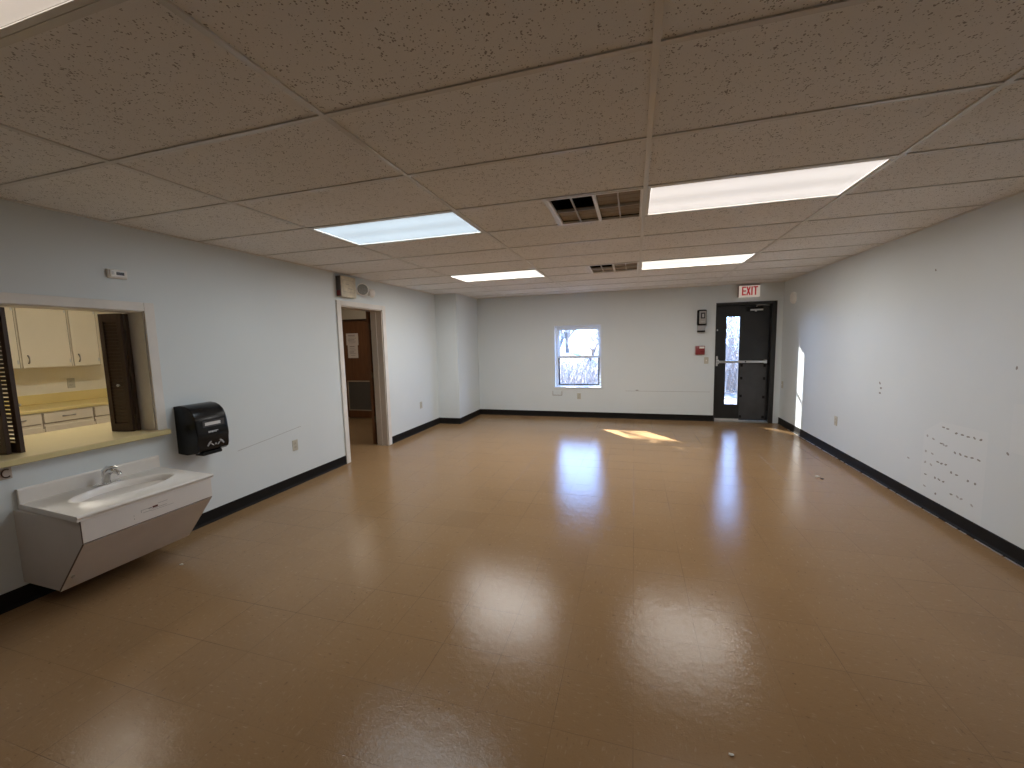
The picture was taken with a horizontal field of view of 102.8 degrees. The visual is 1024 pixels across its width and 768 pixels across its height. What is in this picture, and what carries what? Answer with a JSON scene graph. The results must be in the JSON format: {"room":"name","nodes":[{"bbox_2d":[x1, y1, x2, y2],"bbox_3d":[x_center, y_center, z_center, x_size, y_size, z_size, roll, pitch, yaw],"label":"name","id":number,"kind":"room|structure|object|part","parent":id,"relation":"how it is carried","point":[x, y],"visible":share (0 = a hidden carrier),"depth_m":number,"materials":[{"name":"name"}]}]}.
{"room":"empty community room","nodes":[
{"label":"empty community room","id":0,"kind":"room"},
{"bbox_2d":[0,312,124,397],"bbox_3d":[-5.735,-0.026,3.926,0.150,2.500,3.800,0,6,17],"label":"wall","id":1,"kind":"structure","parent":0,"point":[40,380],"depth_m":4.86,"materials":[{"name":"beige paint"}]},
{"bbox_2d":[0,307,101,369],"bbox_3d":[-5.434,-0.582,4.003,0.374,0.925,2.035,0,6,17],"label":"upper cabinet","id":2,"kind":"object","parent":1,"relation":"attached to","point":[38,338],"visible":0.71,"depth_m":4.54,"materials":[{"name":"beige paint"}]},
{"bbox_3d":[-5.252,-0.484,4.086,0.018,0.685,0.395,0,6,17],"label":"door","id":3,"kind":"part","parent":2,"relation":"part of","materials":[{"name":"beige paint"}]},
{"bbox_3d":[-5.133,-0.528,4.484,0.018,0.685,0.394,0,6,17],"label":"door","id":4,"kind":"part","parent":2,"relation":"part of","materials":[{"name":"beige paint"}]},
{"bbox_3d":[-5.037,-0.563,4.808,0.018,0.685,0.240,0,6,17],"label":"door","id":5,"kind":"part","parent":2,"relation":"part of","materials":[{"name":"beige paint"}]},
{"bbox_2d":[67,378,75,387],"bbox_3d":[-5.346,-0.011,4.956,0.009,0.116,0.072,0,6,17],"label":"wall outlet","id":6,"kind":"object","parent":1,"relation":"attached to","point":[70,381],"visible":1,"depth_m":4.96,"materials":[{"name":"beige plastic"}]},
{"bbox_2d":[0,199,438,594],"bbox_3d":[-3.021,-0.059,2.438,0.181,2.750,12.914,0,6,17],"label":"wall","id":7,"kind":"structure","parent":0,"point":[255,337],"depth_m":3.68,"materials":[{"name":"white paint"}]},
{"bbox_2d":[0,467,12,480],"bbox_3d":[-2.966,0.528,2.292,0.020,0.070,0.222,0,6,17],"label":"wall hook","id":8,"kind":"object","parent":7,"relation":"attached to","point":[5,473],"visible":0.9,"depth_m":2.37,"materials":[{"name":"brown metal"}]},
{"bbox_2d":[0,307,25,454],"bbox_3d":[-3.126,-0.015,2.474,0.210,0.884,0.081,-1,6,5],"label":"shutter","id":9,"kind":"object","parent":7,"relation":"attached to","point":[7,445],"visible":1,"depth_m":2.47,"materials":[{"name":"brown wood"}]},
{"bbox_3d":[-3.147,-0.013,2.457,0.170,0.884,0.022,0,6,13],"label":"shutter panel","id":10,"kind":"part","parent":9,"relation":"part of","materials":[{"name":"brown wood"}]},
{"bbox_2d":[0,303,155,430],"bbox_3d":[-2.945,-0.048,2.697,0.180,0.901,0.869,0,6,17],"label":"trim","id":11,"kind":"structure","parent":7,"relation":"attached to","point":[135,318],"depth_m":3.09,"materials":[{"name":"white paint"}]},
{"bbox_2d":[0,292,166,429],"bbox_3d":[-2.850,-0.078,2.665,0.018,0.964,1.003,0,6,17],"label":"trim","id":12,"kind":"structure","parent":7,"relation":"attached to","point":[5,298],"depth_m":3.01,"materials":[{"name":"white paint"}]},
{"bbox_2d":[0,422,170,468],"bbox_3d":[-3.196,0.779,2.949,0.907,0.785,3.190,0,6,17],"label":"countertop","id":13,"kind":"structure","parent":7,"relation":"attached to","point":[58,443],"depth_m":2.84,"materials":[{"name":"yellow laminate"}]},
{"bbox_2d":[15,455,159,504],"bbox_3d":[-2.819,0.630,2.777,0.023,0.092,0.755,0,6,17],"label":"backsplash","id":14,"kind":"structure","parent":7,"relation":"attached to","point":[58,486],"depth_m":2.67,"materials":[{"name":"stone"}]},
{"bbox_2d":[13,455,213,591],"bbox_3d":[-2.533,0.858,2.696,0.622,0.609,0.795,0,6,17],"label":"sink","id":15,"kind":"object","parent":7,"relation":"attached to","point":[71,531],"visible":1,"depth_m":2.48,"materials":[{"name":"grey laminate"}]},
{"bbox_3d":[-2.736,0.670,2.757,0.052,0.010,0.161,0,6,17],"label":"plate","id":16,"kind":"part","parent":15,"relation":"part of","materials":[{"name":"silver metal"}]},
{"bbox_3d":[-2.707,0.585,2.753,0.106,0.070,0.038,-2,6,-3],"label":"lever","id":17,"kind":"part","parent":15,"relation":"part of","materials":[{"name":"silver metal"}]},
{"bbox_3d":[-2.693,0.620,2.748,0.136,0.101,0.047,-1,6,5],"label":"spout","id":18,"kind":"part","parent":15,"relation":"part of","materials":[{"name":"silver metal"}]},
{"bbox_2d":[18,467,212,522],"bbox_3d":[-2.540,0.734,2.684,0.614,0.132,0.795,0,6,17],"label":"basin","id":19,"kind":"object","parent":15,"relation":"in","point":[131,496],"depth_m":2.57,"materials":[{"name":"white ceramic"}]},
{"bbox_3d":[-2.382,1.003,2.645,0.274,0.324,0.717,0,6,17],"label":"panel","id":20,"kind":"part","parent":15,"relation":"part of","materials":[{"name":"grey laminate"}]},
{"bbox_3d":[-2.257,0.777,2.583,0.010,0.128,0.721,0,6,17],"label":"panel","id":21,"kind":"part","parent":15,"relation":"part of","materials":[{"name":"white laminate"}]},
{"bbox_2d":[106,268,127,279],"bbox_3d":[-2.775,-0.773,2.874,0.033,0.063,0.115,0,6,17],"label":"thermostat","id":22,"kind":"object","parent":7,"relation":"attached to","point":[111,273],"visible":1,"depth_m":2.86,"materials":[{"name":"white plastic"}]},
{"bbox_2d":[97,313,140,430],"bbox_3d":[-2.959,-0.083,3.092,0.198,0.884,0.101,0,6,17],"label":"shutter","id":23,"kind":"object","parent":7,"relation":"attached to","point":[114,330],"visible":1,"depth_m":3.07,"materials":[{"name":"brown wood"}]},
{"bbox_3d":[-2.955,-0.086,3.125,0.185,0.884,0.022,1,6,21],"label":"shutter panel","id":24,"kind":"part","parent":23,"relation":"part of","materials":[{"name":"brown wood"}]},
{"bbox_2d":[173,401,228,455],"bbox_3d":[-2.536,0.366,3.357,0.234,0.413,0.260,0,6,17],"label":"paper towel dispenser","id":25,"kind":"object","parent":7,"relation":"attached to","point":[202,429],"visible":1,"depth_m":3.27,"materials":[{"name":"black plastic"}]},
{"bbox_2d":[0,409,480,614],"bbox_3d":[-2.697,1.257,2.487,0.434,0.108,12.914,0,6,17],"label":"baseboard","id":26,"kind":"structure","parent":7,"relation":"attached to","point":[15,598],"depth_m":3.92,"materials":[{"name":"black rubber"}]},
{"bbox_2d":[292,439,297,450],"bbox_3d":[-2.341,0.661,4.415,0.009,0.116,0.072,0,6,17],"label":"wall outlet","id":27,"kind":"object","parent":7,"relation":"attached to","point":[294,442],"visible":1,"depth_m":4.41,"materials":[{"name":"beige plastic"}]},
{"bbox_2d":[335,275,374,298],"bbox_3d":[-1.997,-1.231,5.273,0.149,0.254,0.616,0,6,17],"label":"emergency light","id":28,"kind":"object","parent":7,"relation":"attached to","point":[346,287],"visible":1,"depth_m":5.15,"materials":[{"name":"plastic"}]},
{"bbox_3d":[-2.122,-1.200,4.996,0.064,0.244,0.010,0,6,17],"label":"plate","id":29,"kind":"part","parent":28,"relation":"part of","materials":[{"name":"grey"}]},
{"bbox_2d":[336,300,391,463],"bbox_3d":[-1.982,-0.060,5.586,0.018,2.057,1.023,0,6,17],"label":"trim","id":30,"kind":"structure","parent":7,"relation":"attached to","point":[339,303],"depth_m":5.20,"materials":[{"name":"white paint"}]},
{"bbox_2d":[366,311,376,443],"bbox_3d":[-2.003,-0.131,6.499,0.118,1.990,0.882,0,6,14],"label":"door","id":31,"kind":"structure","parent":7,"relation":"in","point":[368,322],"depth_m":6.09,"materials":[{"name":"brown wood"}]},
{"bbox_2d":[341,309,365,319],"bbox_3d":[-2.935,-0.544,8.312,3.010,2.500,0.140,0,6,17],"label":"wall","id":32,"kind":"structure","parent":0,"point":[347,314],"depth_m":8.23,"materials":[{"name":"beige paint"}]},
{"bbox_2d":[342,319,371,417],"bbox_3d":[-3.153,-0.301,8.357,0.820,2.014,0.080,0,6,17],"label":"door","id":33,"kind":"structure","parent":32,"relation":"in","point":[356,369],"depth_m":8.35,"materials":[{"name":"brown wood"}]},
{"bbox_2d":[346,333,357,344],"bbox_3d":[-3.249,-0.908,8.307,0.285,0.238,0.002,0,6,17],"label":"paper notice","id":34,"kind":"object","parent":33,"relation":"attached to","point":[352,338],"visible":1,"depth_m":8.30,"materials":[{"name":"beige paper"}]},
{"bbox_2d":[348,345,357,357],"bbox_3d":[-3.241,-0.665,8.330,0.240,0.270,0.002,0,6,17],"label":"paper notice","id":35,"kind":"object","parent":33,"relation":"attached to","point":[352,349],"visible":1,"depth_m":8.33,"materials":[{"name":"beige paper"}]},
{"bbox_3d":[-3.153,-0.301,8.357,0.820,2.014,0.080,0,6,17],"label":"frame","id":36,"kind":"part","parent":33,"relation":"part of","materials":[{"name":"brown wood"}]},
{"bbox_3d":[-3.099,0.241,8.383,0.608,0.620,0.016,0,6,17],"label":"grille frame","id":37,"kind":"part","parent":33,"relation":"part of","materials":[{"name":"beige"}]},
{"bbox_2d":[434,294,479,417],"bbox_3d":[-1.046,-0.682,8.010,0.420,2.750,1.042,0,6,17],"label":"wall","id":38,"kind":"structure","parent":0,"point":[455,314],"depth_m":7.60,"materials":[{"name":"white paint"}]},
{"bbox_2d":[0,190,1023,298],"bbox_3d":[-0.133,-1.048,1.468,5.894,0.022,12.914,0,6,17],"label":"trim","id":39,"kind":"structure","parent":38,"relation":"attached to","point":[1021,191],"depth_m":3.56,"materials":[{"name":"metal"}]},
{"bbox_2d":[0,414,1023,767],"bbox_3d":[-1.463,1.381,2.133,9.384,0.120,13.314,0,6,17],"label":"floor","id":40,"kind":"structure","parent":0,"point":[485,590],"depth_m":2.18,"materials":[{"name":"laminate"}]},
{"bbox_2d":[7,404,110,435],"bbox_3d":[-5.350,0.794,3.824,0.659,0.871,3.630,0,6,17],"label":"base cabinet","id":41,"kind":"object","parent":40,"relation":"on","point":[36,423],"visible":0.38,"depth_m":4.42,"materials":[{"name":"beige paint"}]},
{"bbox_3d":[-4.958,0.381,4.099,0.018,0.105,0.325,0,6,17],"label":"drawer","id":42,"kind":"part","parent":41,"relation":"part of","materials":[{"name":"beige paint"}]},
{"bbox_3d":[-4.949,0.761,4.138,0.018,0.595,0.325,0,6,17],"label":"door","id":43,"kind":"part","parent":41,"relation":"part of","materials":[{"name":"beige paint"}]},
{"bbox_2d":[4,388,107,414],"bbox_3d":[-5.367,0.286,3.778,0.644,0.147,3.640,0,6,17],"label":"countertop","id":44,"kind":"structure","parent":41,"relation":"on","point":[40,403],"depth_m":4.71,"materials":[{"name":"yellow laminate"}]},
{"bbox_3d":[-4.848,0.341,4.468,0.018,0.105,0.396,0,6,17],"label":"drawer","id":45,"kind":"part","parent":41,"relation":"part of","materials":[{"name":"beige paint"}]},
{"bbox_3d":[-4.839,0.720,4.508,0.018,0.595,0.396,0,6,17],"label":"door","id":46,"kind":"part","parent":41,"relation":"part of","materials":[{"name":"beige paint"}]},
{"bbox_3d":[-4.726,0.295,4.876,0.018,0.105,0.405,0,6,17],"label":"drawer","id":47,"kind":"part","parent":41,"relation":"part of","materials":[{"name":"beige paint"}]},
{"bbox_3d":[-4.718,0.675,4.915,0.018,0.595,0.405,0,6,17],"label":"door","id":48,"kind":"part","parent":41,"relation":"part of","materials":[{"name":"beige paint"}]},
{"bbox_2d":[0,0,1023,297],"bbox_3d":[-0.134,-1.053,1.467,5.934,0.016,12.954,0,6,17],"label":"ceiling","id":49,"kind":"structure","parent":0,"point":[130,77],"depth_m":1.65,"materials":[{"name":"tile"}]},
{"bbox_2d":[0,0,1023,296],"bbox_3d":[-0.134,-1.053,1.467,5.894,0.031,12.914,0,6,17],"label":"grid","id":50,"kind":"object","parent":49,"relation":"attached to","point":[657,42],"visible":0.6,"depth_m":1.83,"materials":[{"name":"metal"}]},
{"bbox_2d":[0,0,97,37],"bbox_3d":[-1.576,-1.001,0.884,1.195,0.109,0.588,0,6,17],"label":"ceiling light","id":51,"kind":"object","parent":50,"relation":"attached to","point":[15,15],"visible":1,"depth_m":1.07,"materials":[{"name":"white plastic"}]},
{"bbox_2d":[0,0,66,26],"bbox_3d":[-1.575,-0.954,0.889,1.159,0.004,0.552,0,6,17],"label":"diffuser","id":52,"kind":"object","parent":51,"relation":"attached to","point":[13,13],"depth_m":1.07,"materials":[{"name":"white"}]},
{"bbox_2d":[311,211,483,245],"bbox_3d":[-0.883,-1.258,3.208,1.195,0.109,0.588,0,6,17],"label":"ceiling light","id":53,"kind":"object","parent":50,"relation":"attached to","point":[446,224],"visible":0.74,"depth_m":3.19,"materials":[{"name":"white plastic"}]},
{"bbox_2d":[450,270,543,281],"bbox_3d":[-0.190,-1.515,5.531,1.195,0.109,0.588,0,6,17],"label":"ceiling light","id":54,"kind":"object","parent":50,"relation":"attached to","point":[526,273],"visible":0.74,"depth_m":5.55,"materials":[{"name":"white plastic"}]},
{"bbox_2d":[546,188,642,224],"bbox_3d":[0.578,-1.249,2.773,0.586,0.123,0.588,0,6,17],"label":"ceiling vent","id":55,"kind":"object","parent":50,"relation":"attached to","point":[624,204],"visible":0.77,"depth_m":2.86,"materials":[{"name":"white metal"}]},
{"bbox_2d":[588,262,638,273],"bbox_3d":[1.271,-1.506,5.097,0.586,0.123,0.588,0,6,17],"label":"ceiling vent","id":56,"kind":"object","parent":50,"relation":"attached to","point":[620,267],"visible":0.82,"depth_m":5.21,"materials":[{"name":"white metal"}]},
{"bbox_2d":[640,253,756,269],"bbox_3d":[2.148,-1.496,4.836,1.195,0.109,0.588,0,6,17],"label":"ceiling light","id":57,"kind":"object","parent":50,"relation":"attached to","point":[730,259],"visible":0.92,"depth_m":4.84,"materials":[{"name":"white plastic"}]},
{"bbox_2d":[645,157,894,215],"bbox_3d":[1.454,-1.239,2.513,1.195,0.109,0.588,0,6,17],"label":"ceiling light","id":58,"kind":"object","parent":50,"relation":"attached to","point":[830,180],"visible":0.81,"depth_m":2.48,"materials":[{"name":"white plastic"}]},
{"bbox_2d":[477,282,784,422],"bbox_3d":[1.763,-0.725,7.818,6.274,2.750,0.201,0,6,17],"label":"wall","id":59,"kind":"structure","parent":0,"point":[650,364],"depth_m":7.65,"materials":[{"name":"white paint"}]},
{"bbox_2d":[553,391,561,394],"bbox_3d":[0.896,0.180,8.068,0.187,0.088,0.008,0,6,17],"label":"cable plate","id":60,"kind":"object","parent":59,"relation":"attached to","point":[554,392],"visible":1,"depth_m":8.06,"materials":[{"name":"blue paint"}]},
{"bbox_2d":[554,324,601,388],"bbox_3d":[1.291,-0.532,7.972,0.919,1.216,0.216,0,6,17],"label":"window","id":61,"kind":"structure","parent":59,"relation":"in","point":[557,329],"depth_m":8.00,"materials":[{"name":"white plastic"}]},
{"bbox_3d":[1.293,0.065,7.993,0.919,0.024,0.131,0,6,17],"label":"sill","id":62,"kind":"part","parent":61,"relation":"part of","materials":[{"name":"white plastic"}]},
{"bbox_3d":[1.314,-0.798,8.024,0.801,0.573,0.026,0,6,17],"label":"sash","id":63,"kind":"part","parent":61,"relation":"part of","materials":[{"name":"glass"}]},
{"bbox_3d":[1.305,-0.534,8.002,0.797,0.042,0.006,0,6,17],"label":"meeting rail","id":64,"kind":"part","parent":61,"relation":"part of","materials":[{"name":"white plastic"}]},
{"bbox_3d":[1.316,-0.269,8.044,0.801,0.575,0.026,0,6,17],"label":"sash","id":65,"kind":"part","parent":61,"relation":"part of","materials":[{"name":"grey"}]},
{"bbox_2d":[480,409,712,420],"bbox_3d":[1.466,0.597,7.941,4.444,0.108,0.014,0,6,17],"label":"baseboard","id":66,"kind":"structure","parent":59,"relation":"attached to","point":[482,411],"depth_m":7.87,"materials":[{"name":"black rubber"}]},
{"bbox_2d":[695,346,704,354],"bbox_3d":[3.324,-0.597,7.231,0.160,0.155,0.060,0,6,17],"label":"fire alarm","id":67,"kind":"object","parent":59,"relation":"attached to","point":[699,350],"visible":1,"depth_m":7.22,"materials":[{"name":"red plastic"}]},
{"bbox_2d":[697,310,706,331],"bbox_3d":[3.321,-1.103,7.151,0.148,0.388,0.108,0,6,17],"label":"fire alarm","id":68,"kind":"object","parent":59,"relation":"attached to","point":[701,314],"visible":1,"depth_m":7.11,"materials":[{"name":"black"}]},
{"bbox_3d":[3.317,-1.159,7.099,0.116,0.220,0.012,0,6,17],"label":"panel","id":69,"kind":"part","parent":68,"relation":"part of","materials":[{"name":"grey plastic"}]},
{"bbox_2d":[704,357,708,363],"bbox_3d":[3.442,-0.416,7.238,0.072,0.116,0.017,0,6,17],"label":"light switch","id":70,"kind":"object","parent":59,"relation":"attached to","point":[706,359],"visible":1,"depth_m":7.24,"materials":[{"name":"beige plastic"}]},
{"bbox_2d":[713,300,777,422],"bbox_3d":[4.047,-0.375,7.165,0.930,2.084,0.202,0,6,17],"label":"door","id":71,"kind":"structure","parent":59,"relation":"in","point":[757,319],"depth_m":7.13,"materials":[{"name":"black paint"}]},
{"bbox_3d":[4.212,0.134,7.170,0.401,0.975,0.004,0,6,17],"label":"kick plate","id":72,"kind":"part","parent":71,"relation":"part of","materials":[{"name":"grey metal"}]},
{"bbox_2d":[738,284,759,297],"bbox_3d":[4.009,-1.575,6.917,0.324,0.200,0.062,0,6,17],"label":"exit sign","id":73,"kind":"object","parent":59,"relation":"attached to","point":[743,290],"visible":1,"depth_m":6.89,"materials":[{"name":"white plastic"}]},
{"bbox_2d":[779,192,1023,548],"bbox_3d":[2.809,-0.011,0.705,0.201,2.750,12.914,0,6,17],"label":"wall","id":74,"kind":"structure","parent":0,"point":[914,342],"depth_m":3.43,"materials":[{"name":"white paint"}]},
{"bbox_2d":[790,292,796,303],"bbox_3d":[4.377,-1.343,6.368,0.046,0.180,0.180,0,6,17],"label":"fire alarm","id":75,"kind":"object","parent":74,"relation":"attached to","point":[793,296],"visible":1,"depth_m":6.32,"materials":[{"name":"white plastic"}]},
{"bbox_2d":[778,417,1023,568],"bbox_3d":[2.737,1.302,0.869,0.014,0.108,12.910,0,6,17],"label":"baseboard","id":76,"kind":"structure","parent":74,"relation":"attached to","point":[995,542],"depth_m":3.44,"materials":[{"name":"black rubber"}]},
{"label":"outside","id":77,"kind":"structure","parent":0,"visible":0},
{"bbox_2d":[560,345,736,403],"bbox_3d":[5.700,-1.345,22.432,30.000,1.230,30.000,0,6,17],"label":"ground","id":78,"kind":"structure","parent":77,"point":[729,398],"depth_m":18.88,"materials":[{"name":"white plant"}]},
{"bbox_2d":[560,330,567,347],"bbox_3d":[3.670,-3.568,24.766,1.998,3.250,3.312,-5,7,-34],"label":"bare tree","id":79,"kind":"object","parent":78,"relation":"on","point":[561,336],"visible":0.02,"depth_m":24.95,"materials":[{"name":"grey plant"}]},
{"bbox_2d":[560,330,575,352],"bbox_3d":[2.660,-2.728,20.592,1.582,2.587,1.645,0,6,17],"label":"bare tree","id":80,"kind":"object","parent":78,"relation":"on","point":[567,335],"visible":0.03,"depth_m":20.53,"materials":[{"name":"grey plant"}]},
{"bbox_2d":[560,349,597,383],"bbox_3d":[1.844,-0.437,13.106,3.665,1.337,4.597,0,6,17],"label":"undergrowth","id":81,"kind":"object","parent":78,"relation":"on","point":[566,375],"visible":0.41,"depth_m":12.85,"materials":[{"name":"brown"}]},
{"bbox_2d":[587,329,597,362],"bbox_3d":[3.345,-1.496,15.914,0.906,1.594,1.858,0,6,11],"label":"bare tree","id":82,"kind":"object","parent":78,"relation":"on","point":[596,331],"visible":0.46,"depth_m":15.70,"materials":[{"name":"grey plant"}]},
{"bbox_2d":[725,317,738,393],"bbox_3d":[7.334,-1.669,12.722,6.831,3.681,7.739,-2,6,-2],"label":"undergrowth","id":83,"kind":"object","parent":78,"relation":"on","point":[731,351],"visible":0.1,"depth_m":12.30,"materials":[{"name":"brown"}]}
]}

